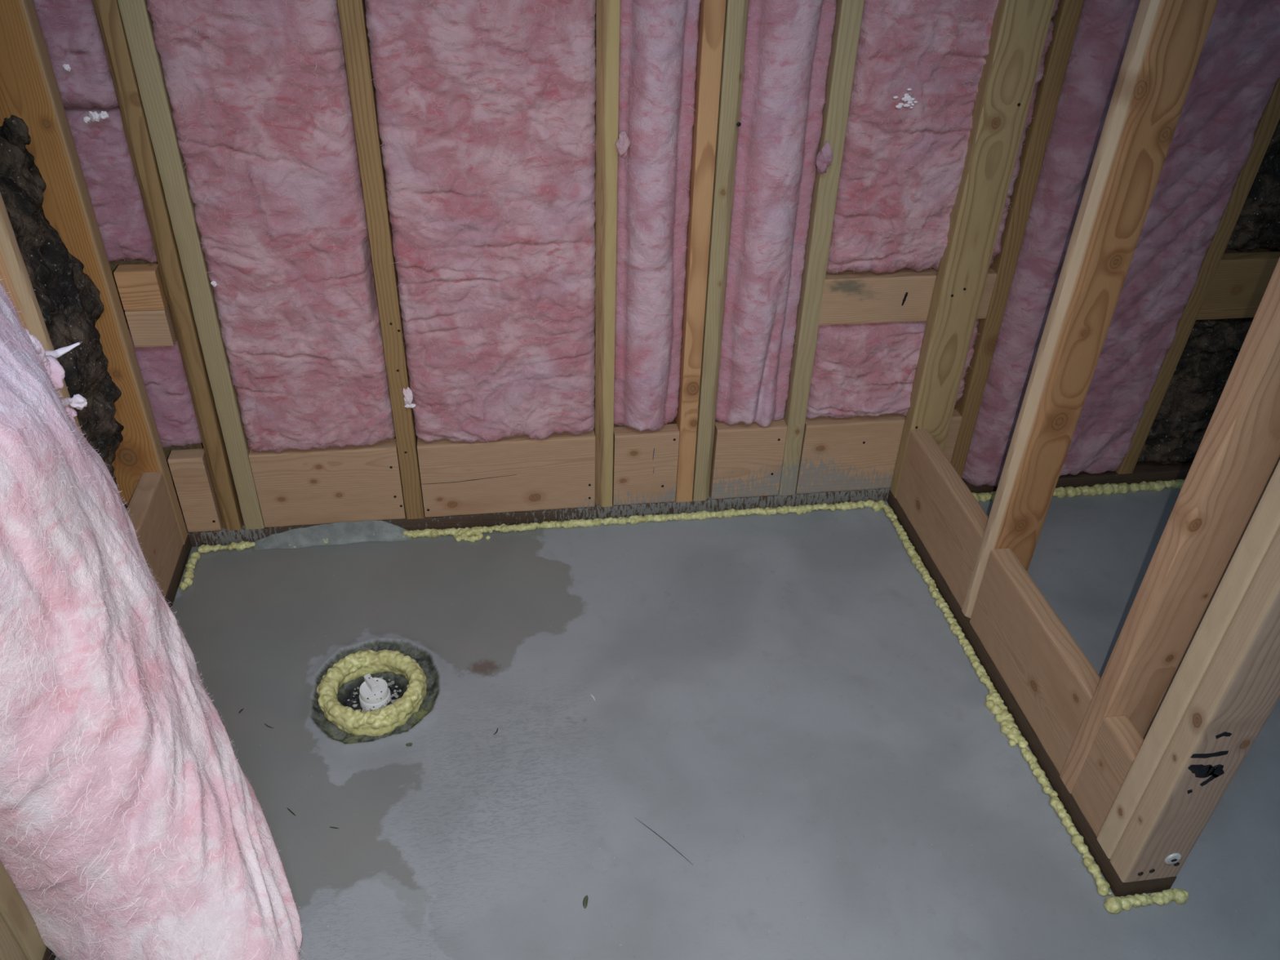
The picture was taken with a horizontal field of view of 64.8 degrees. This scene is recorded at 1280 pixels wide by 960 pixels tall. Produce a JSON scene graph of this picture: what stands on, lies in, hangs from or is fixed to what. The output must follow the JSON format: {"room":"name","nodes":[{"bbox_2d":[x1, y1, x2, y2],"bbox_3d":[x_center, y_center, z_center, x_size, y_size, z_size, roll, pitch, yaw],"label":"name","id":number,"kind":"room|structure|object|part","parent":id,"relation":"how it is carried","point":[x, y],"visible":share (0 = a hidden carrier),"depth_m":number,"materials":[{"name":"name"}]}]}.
{"room":"unfinished basement","nodes":[
{"label":"unfinished basement","id":0,"kind":"room"},
{"bbox_2d":[54,476,1279,959],"bbox_3d":[0.785,1.004,1.022,3.380,0.033,3.540,-3,36,-8],"label":"floor","id":1,"kind":"structure","parent":0,"point":[786,701],"depth_m":1.71,"materials":[{"name":"concrete"}]},
{"bbox_2d":[42,946,56,959],"bbox_3d":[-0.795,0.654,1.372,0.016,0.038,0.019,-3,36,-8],"label":"plate","id":2,"kind":"object","parent":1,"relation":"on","point":[48,953],"depth_m":1.37,"materials":[{"name":"brown wood"}]},
{"bbox_2d":[0,914,27,959],"bbox_3d":[-0.833,-0.310,0.620,0.146,2.400,0.039,-3,36,-8],"label":"stud","id":3,"kind":"object","parent":2,"relation":"on","point":[10,949],"visible":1,"depth_m":1.27,"materials":[{"name":"beige wood"}]},
{"bbox_2d":[0,860,46,959],"bbox_3d":[-0.837,-0.332,0.651,0.150,2.400,0.039,-3,36,-8],"label":"stud","id":4,"kind":"object","parent":2,"relation":"on","point":[14,911],"visible":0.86,"depth_m":1.30,"materials":[{"name":"brown wood"}]},
{"bbox_2d":[0,279,307,959],"bbox_3d":[-0.750,0.039,1.172,0.353,1.303,0.772,-22,42,-30],"label":"roll","id":5,"kind":"object","parent":1,"relation":"on","point":[133,827],"visible":1,"depth_m":1.30,"materials":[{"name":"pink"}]},
{"bbox_2d":[164,533,191,609],"bbox_3d":[-0.913,0.194,2.011,0.018,0.038,0.230,-3,36,-8],"label":"plate","id":6,"kind":"object","parent":1,"relation":"on","point":[178,572],"depth_m":2.02,"materials":[{"name":"brown wood"}]},
{"bbox_2d":[0,192,83,434],"bbox_3d":[-0.924,-0.675,1.128,0.150,2.400,0.039,-3,36,-8],"label":"stud","id":7,"kind":"object","parent":6,"relation":"on","point":[14,275],"visible":0.08,"depth_m":1.42,"materials":[{"name":"beige wood"}]},
{"bbox_2d":[0,115,128,509],"bbox_3d":[-0.945,-0.761,1.254,0.150,2.390,0.278,-3,36,-8],"label":"insulation batt","id":8,"kind":"object","parent":6,"relation":"on","point":[69,302],"visible":0.46,"depth_m":1.59,"materials":[{"name":"fabric"}]},
{"bbox_2d":[0,0,187,544],"bbox_3d":[-0.969,-0.851,1.372,0.150,2.400,0.039,-3,36,-8],"label":"stud","id":9,"kind":"object","parent":6,"relation":"on","point":[29,91],"visible":0.48,"depth_m":1.65,"materials":[{"name":"orange wood"}]},
{"bbox_2d":[124,304,177,346],"bbox_3d":[-0.891,-0.284,1.843,0.067,0.073,0.039,-3,36,-8],"label":"board","id":10,"kind":"object","parent":9,"relation":"attached to","point":[148,328],"visible":0.8,"depth_m":1.83,"materials":[{"name":"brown wood"}]},
{"bbox_2d":[113,263,168,311],"bbox_3d":[-0.888,-0.344,1.800,0.068,0.074,0.038,-3,36,-8],"label":"board","id":11,"kind":"object","parent":10,"relation":"on","point":[140,286],"visible":0.96,"depth_m":1.78,"materials":[{"name":"brown wood"}]},
{"bbox_2d":[126,471,183,598],"bbox_3d":[-0.928,0.136,1.900,0.038,0.184,0.265,-3,36,-8],"label":"board","id":12,"kind":"object","parent":6,"relation":"on","point":[150,507],"visible":0.51,"depth_m":1.92,"materials":[{"name":"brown wood"}]},
{"bbox_2d":[179,551,200,590],"bbox_3d":[-0.912,0.183,2.047,0.023,0.021,0.112,-3,36,-8],"label":"bead","id":13,"kind":"object","parent":1,"relation":"on","point":[188,575],"visible":1,"depth_m":2.04},
{"bbox_2d":[197,540,255,553],"bbox_3d":[-0.865,0.140,2.112,0.116,0.019,0.024,-3,36,-8],"label":"bead","id":14,"kind":"object","parent":1,"relation":"on","point":[205,548],"visible":1,"depth_m":2.11},
{"bbox_2d":[177,495,320,546],"bbox_3d":[-0.838,0.094,2.156,0.315,0.038,0.183,-3,36,-8],"label":"plate","id":15,"kind":"object","parent":1,"relation":"on","point":[223,536],"depth_m":2.12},
{"bbox_2d":[92,0,243,530],"bbox_3d":[-0.811,-0.913,1.468,0.063,2.400,0.141,-3,36,-8],"label":"stud","id":16,"kind":"object","parent":15,"relation":"on","point":[108,13],"visible":0.58,"depth_m":1.75,"materials":[{"name":"brown wood"}]},
{"bbox_2d":[64,106,157,262],"bbox_3d":[-0.901,-0.510,1.730,0.110,0.274,0.143,-2,36,-6],"label":"insulation batt","id":17,"kind":"object","parent":16,"relation":"attached to","point":[99,136],"visible":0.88,"depth_m":1.68,"materials":[{"name":"pink fabric"}]},
{"bbox_2d":[32,0,119,111],"bbox_3d":[-0.867,-1.232,1.217,0.126,1.516,0.138,-3,36,-8],"label":"insulation batt","id":18,"kind":"object","parent":17,"relation":"on","point":[70,28],"visible":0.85,"depth_m":1.56,"materials":[{"name":"pink fabric"}]},
{"bbox_2d":[128,328,202,447],"bbox_3d":[-0.917,-0.180,1.972,0.102,0.245,0.126,-3,36,-8],"label":"insulation batt","id":19,"kind":"object","parent":16,"relation":"attached to","point":[162,368],"visible":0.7,"depth_m":1.93,"materials":[{"name":"pink fabric"}]},
{"bbox_2d":[117,0,265,529],"bbox_3d":[-0.773,-0.915,1.473,0.049,2.400,0.141,-3,36,-8],"label":"stud","id":20,"kind":"object","parent":15,"relation":"on","point":[137,21],"visible":0.66,"depth_m":1.75,"materials":[{"name":"beige wood"}]},
{"bbox_2d":[167,448,222,532],"bbox_3d":[-0.904,0.023,2.060,0.065,0.184,0.040,-3,36,-8],"label":"board","id":21,"kind":"object","parent":15,"relation":"on","point":[189,469],"visible":0.94,"depth_m":2.04,"materials":[{"name":"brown wood"}]},
{"bbox_2d":[248,438,405,527],"bbox_3d":[-0.643,0.007,2.097,0.288,0.184,0.040,-3,36,-8],"label":"board","id":22,"kind":"object","parent":15,"relation":"on","point":[330,485],"visible":0.92,"depth_m":2.08,"materials":[{"name":"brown wood"}]},
{"bbox_2d":[146,0,395,453],"bbox_3d":[-0.608,-0.971,1.434,0.289,2.176,0.166,-3,36,-8],"label":"insulation batt","id":23,"kind":"object","parent":22,"relation":"on","point":[258,91],"visible":0.99,"depth_m":1.72,"materials":[{"name":"pink fabric"}]},
{"bbox_2d":[337,0,424,519],"bbox_3d":[-0.456,-0.934,1.517,0.048,2.400,0.142,-3,36,-8],"label":"stud","id":24,"kind":"object","parent":15,"relation":"on","point":[352,13],"visible":0.7,"depth_m":1.79,"materials":[{"name":"wood"}]},
{"bbox_2d":[253,520,411,551],"bbox_3d":[-0.650,0.115,2.131,0.325,0.044,0.026,-3,36,-8],"label":"concrete patch","id":25,"kind":"object","parent":1,"relation":"on","point":[339,533],"visible":1,"depth_m":2.14,"materials":[{"name":"grey concrete"}]},
{"bbox_2d":[316,649,426,736],"bbox_3d":[-0.477,0.376,1.798,0.190,0.056,0.178,-1,36,-5],"label":"ring","id":26,"kind":"object","parent":1,"relation":"on","point":[384,720],"visible":1,"depth_m":1.77,"materials":[{"name":"yellow plastic"}]},
{"bbox_2d":[345,676,401,711],"bbox_3d":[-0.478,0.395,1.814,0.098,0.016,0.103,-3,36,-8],"label":"gravel","id":27,"kind":"object","parent":1,"relation":"on","point":[392,687],"visible":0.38,"depth_m":1.82,"materials":[{"name":"black gravel"}]},
{"bbox_2d":[359,673,391,711],"bbox_3d":[-0.474,0.382,1.804,0.055,0.061,0.055,-3,36,-8],"label":"pipe","id":28,"kind":"object","parent":1,"relation":"in","point":[374,692],"visible":0.95,"depth_m":1.79,"materials":[{"name":"white plastic"}]},
{"bbox_3d":[-0.479,0.361,1.796,0.011,0.018,0.037,-22,42,-30],"label":"plug handle","id":29,"kind":"part","parent":28,"relation":"part of","materials":[{"name":"white plastic"}]},
{"bbox_2d":[582,895,587,908],"bbox_3d":[-0.081,0.621,1.487,0.007,0.004,0.021,5,35,3],"label":"leaf","id":30,"kind":"object","parent":1,"relation":"on","point":[585,899],"visible":1,"depth_m":1.49,"materials":[{"name":"plant"}]},
{"bbox_2d":[377,488,890,530],"bbox_3d":[0.009,0.078,2.225,1.141,0.038,0.062,-3,36,-8],"label":"plate","id":31,"kind":"object","parent":1,"relation":"on","point":[470,521],"depth_m":2.23,"materials":[{"name":"grey concrete"}]},
{"bbox_2d":[417,429,595,517],"bbox_3d":[-0.279,-0.015,2.148,0.365,0.184,0.040,-3,36,-8],"label":"board","id":32,"kind":"object","parent":31,"relation":"on","point":[515,473],"visible":0.91,"depth_m":2.13,"materials":[{"name":"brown wood"}]},
{"bbox_2d":[364,0,597,444],"bbox_3d":[-0.251,-0.991,1.486,0.382,2.180,0.166,-3,36,-8],"label":"insulation batt","id":33,"kind":"object","parent":32,"relation":"on","point":[486,108],"visible":1,"depth_m":1.77,"materials":[{"name":"pink fabric"}]},
{"bbox_2d":[593,0,620,506],"bbox_3d":[-0.055,-0.958,1.574,0.048,2.400,0.141,-3,36,-8],"label":"stud","id":34,"kind":"object","parent":31,"relation":"on","point":[607,15],"visible":0.66,"depth_m":1.85,"materials":[{"name":"beige wood"}]},
{"bbox_2d":[612,423,679,505],"bbox_3d":[0.010,-0.032,2.188,0.138,0.184,0.040,-3,36,-8],"label":"board","id":35,"kind":"object","parent":31,"relation":"on","point":[645,462],"visible":0.97,"depth_m":2.17,"materials":[{"name":"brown wood"}]},
{"bbox_2d":[613,0,700,431],"bbox_3d":[0.038,-1.010,1.526,0.148,2.176,0.164,-3,36,-8],"label":"insulation batt","id":36,"kind":"object","parent":35,"relation":"on","point":[659,38],"visible":0.98,"depth_m":1.82,"materials":[{"name":"pink fabric"}]},
{"bbox_2d":[667,0,726,502],"bbox_3d":[0.117,-0.968,1.598,0.057,2.400,0.141,-3,36,-8],"label":"stud","id":37,"kind":"object","parent":31,"relation":"on","point":[712,12],"visible":0.57,"depth_m":1.87,"materials":[{"name":"brown wood"}]},
{"bbox_2d":[692,0,748,501],"bbox_3d":[0.157,-0.971,1.603,0.058,2.400,0.142,-3,36,-8],"label":"stud","id":38,"kind":"object","parent":31,"relation":"on","point":[736,11],"visible":0.62,"depth_m":1.88,"materials":[{"name":"wood"}]},
{"bbox_2d":[709,418,787,498],"bbox_3d":[0.235,-0.046,2.220,0.153,0.184,0.040,-3,36,-8],"label":"board","id":39,"kind":"object","parent":31,"relation":"on","point":[747,461],"visible":0.94,"depth_m":2.20,"materials":[{"name":"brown wood"}]},
{"bbox_2d":[715,0,836,426],"bbox_3d":[0.264,-1.024,1.558,0.183,2.176,0.164,-3,36,-8],"label":"insulation batt","id":40,"kind":"object","parent":39,"relation":"on","point":[788,49],"visible":0.96,"depth_m":1.85,"materials":[{"name":"pink fabric"}]},
{"bbox_2d":[777,0,864,495],"bbox_3d":[0.349,-0.982,1.631,0.061,2.400,0.141,-3,36,-8],"label":"stud","id":41,"kind":"object","parent":31,"relation":"on","point":[845,37],"visible":0.61,"depth_m":1.91,"materials":[{"name":"beige wood"}]},
{"bbox_2d":[795,408,961,493],"bbox_3d":[0.527,-0.063,2.260,0.354,0.184,0.040,-3,36,-8],"label":"board","id":42,"kind":"object","parent":31,"relation":"on","point":[856,452],"visible":0.63,"depth_m":2.23,"materials":[{"name":"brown wood"}]},
{"bbox_2d":[805,319,979,418],"bbox_3d":[0.525,-0.253,2.167,0.358,0.237,0.152,-3,36,-8],"label":"insulation batt","id":43,"kind":"object","parent":42,"relation":"on","point":[860,369],"visible":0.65,"depth_m":2.11,"materials":[{"name":"pink fabric"}]},
{"bbox_2d":[818,266,996,324],"bbox_3d":[0.534,-0.372,2.040,0.358,0.101,0.039,-3,36,-8],"label":"board","id":44,"kind":"object","parent":43,"relation":"on","point":[851,297],"visible":0.69,"depth_m":2.02,"materials":[{"name":"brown wood"}]},
{"bbox_2d":[826,0,1059,273],"bbox_3d":[0.553,-1.181,1.502,0.370,1.838,0.158,-3,36,-8],"label":"insulation batt","id":45,"kind":"object","parent":44,"relation":"on","point":[918,68],"visible":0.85,"depth_m":1.81,"materials":[{"name":"pink fabric"}]},
{"bbox_2d":[403,499,885,542],"bbox_3d":[0.028,0.093,2.228,1.082,0.025,0.045,-3,36,-8],"label":"bead","id":46,"kind":"object","parent":1,"relation":"on","point":[473,534],"visible":1,"depth_m":2.23},
{"bbox_2d":[636,818,690,862],"bbox_3d":[0.037,0.563,1.577,0.122,0.001,0.003,29,43,33],"label":"splinter","id":47,"kind":"object","parent":1,"relation":"on","point":[637,819],"visible":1,"depth_m":1.57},
{"bbox_2d":[887,489,1176,897],"bbox_3d":[0.687,0.323,1.919,0.090,0.038,1.002,-3,36,-8],"label":"plate","id":48,"kind":"object","parent":1,"relation":"on","point":[1119,888],"visible":0.33,"depth_m":1.74,"materials":[{"name":"brown wood"}]},
{"bbox_2d":[896,429,988,608],"bbox_3d":[0.625,0.072,2.076,0.039,0.184,0.366,-3,36,-8],"label":"board","id":49,"kind":"object","parent":48,"relation":"on","point":[948,519],"visible":0.91,"depth_m":2.05,"materials":[{"name":"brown wood"}]},
{"bbox_2d":[889,0,1055,498],"bbox_3d":[0.655,-0.948,1.599,0.090,2.400,0.039,-3,36,-8],"label":"stud","id":50,"kind":"object","parent":48,"relation":"on","point":[1020,28],"visible":0.91,"depth_m":1.89,"materials":[{"name":"wood"}]},
{"bbox_2d":[969,547,1101,774],"bbox_3d":[0.684,0.305,1.753,0.039,0.184,0.361,-3,36,-8],"label":"board","id":51,"kind":"object","parent":48,"relation":"on","point":[1053,682],"visible":0.97,"depth_m":1.72,"materials":[{"name":"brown wood"}]},
{"bbox_2d":[961,0,1218,617],"bbox_3d":[0.715,-0.715,1.275,0.090,2.400,0.039,-3,36,-8],"label":"stud","id":52,"kind":"object","parent":48,"relation":"on","point":[1166,39],"visible":0.86,"depth_m":1.53,"materials":[{"name":"brown wood"}]},
{"bbox_2d":[1071,715,1144,836],"bbox_3d":[0.722,0.454,1.545,0.039,0.184,0.080,-3,36,-8],"label":"board","id":53,"kind":"object","parent":48,"relation":"on","point":[1115,748],"visible":0.85,"depth_m":1.53,"materials":[{"name":"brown wood"}]},
{"bbox_2d":[1059,257,1279,794],"bbox_3d":[0.774,-0.484,0.954,0.090,2.400,0.039,-3,36,-8],"label":"stud","id":54,"kind":"object","parent":48,"relation":"on","point":[1237,455],"visible":0.91,"depth_m":1.33,"materials":[{"name":"brown wood"}]},
{"bbox_2d":[1097,460,1279,859],"bbox_3d":[0.791,-0.415,0.858,0.090,2.400,0.039,-3,36,-8],"label":"stud","id":55,"kind":"object","parent":48,"relation":"on","point":[1264,525],"visible":0.44,"depth_m":1.31,"materials":[{"name":"beige wood"}]},
{"bbox_2d":[1110,526,1279,882],"bbox_3d":[0.797,-0.391,0.825,0.090,2.400,0.043,-3,36,-8],"label":"stud","id":56,"kind":"object","parent":48,"relation":"on","point":[1238,691],"visible":1,"depth_m":1.33,"materials":[{"name":"wood"}]},
{"bbox_2d":[883,504,1189,914],"bbox_3d":[0.684,0.348,1.906,0.147,0.024,1.005,-3,36,-8],"label":"bead","id":57,"kind":"object","parent":1,"relation":"on","point":[1113,904],"visible":1,"depth_m":1.73},
{"bbox_2d":[971,479,1185,502],"bbox_3d":[1.052,0.026,2.376,0.786,0.032,0.032,-3,36,-8],"label":"bead","id":58,"kind":"object","parent":1,"relation":"on","point":[1107,489],"visible":0.51,"depth_m":2.37},
{"bbox_2d":[1055,460,1193,488],"bbox_3d":[1.148,0.000,2.399,0.392,0.038,0.082,-3,36,-8],"label":"plate","id":59,"kind":"object","parent":1,"relation":"on","point":[1149,471],"depth_m":2.40,"materials":[{"name":"brown wood"}]},
{"bbox_2d":[951,0,1084,478],"bbox_3d":[0.740,-1.006,1.685,0.059,2.400,0.141,-3,36,-8],"label":"stud","id":60,"kind":"object","parent":59,"relation":"on","point":[1065,20],"visible":0.42,"depth_m":1.95,"materials":[{"name":"brown wood"}]},
{"bbox_2d":[961,0,1279,487],"bbox_3d":[0.991,-0.986,1.703,0.481,2.360,0.189,-3,36,-8],"label":"insulation batt","id":61,"kind":"object","parent":59,"relation":"on","point":[1237,73],"visible":0.62,"depth_m":1.97,"materials":[{"name":"pink fabric"}]},
{"bbox_2d":[1137,317,1253,465],"bbox_3d":[1.344,-0.221,2.343,0.367,0.396,0.148,-3,36,-8],"label":"insulation batt","id":62,"kind":"object","parent":59,"relation":"on","point":[1212,348],"visible":0.48,"depth_m":2.28,"materials":[{"name":"fabric"}]},
{"bbox_2d":[1195,251,1279,319],"bbox_3d":[1.362,-0.418,2.159,0.354,0.138,0.039,-3,36,-8],"label":"board","id":63,"kind":"object","parent":62,"relation":"on","point":[1239,283],"visible":0.71,"depth_m":2.12,"materials":[{"name":"brown wood"}]},
{"bbox_2d":[1225,119,1279,252],"bbox_3d":[1.394,-1.240,1.620,0.351,1.824,0.146,-3,36,-8],"label":"insulation batt","id":64,"kind":"object","parent":63,"relation":"on","point":[1257,225],"visible":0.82,"depth_m":2.03,"materials":[{"name":"fabric"}]},
{"bbox_2d":[1115,77,1279,474],"bbox_3d":[1.210,-1.034,1.751,0.106,2.400,0.141,-3,36,-8],"label":"stud","id":65,"kind":"object","parent":59,"relation":"on","point":[1267,124],"visible":0.18,"depth_m":2.09,"materials":[{"name":"brown wood"}]},
{"bbox_2d":[109,248,1279,495],"bbox_3d":[0.563,-1.027,1.737,3.380,2.440,0.020,-3,36,-8],"label":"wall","id":66,"kind":"structure","parent":0,"point":[113,265],"depth_m":2.13,"materials":[{"name":"brown wood"}]}
]}

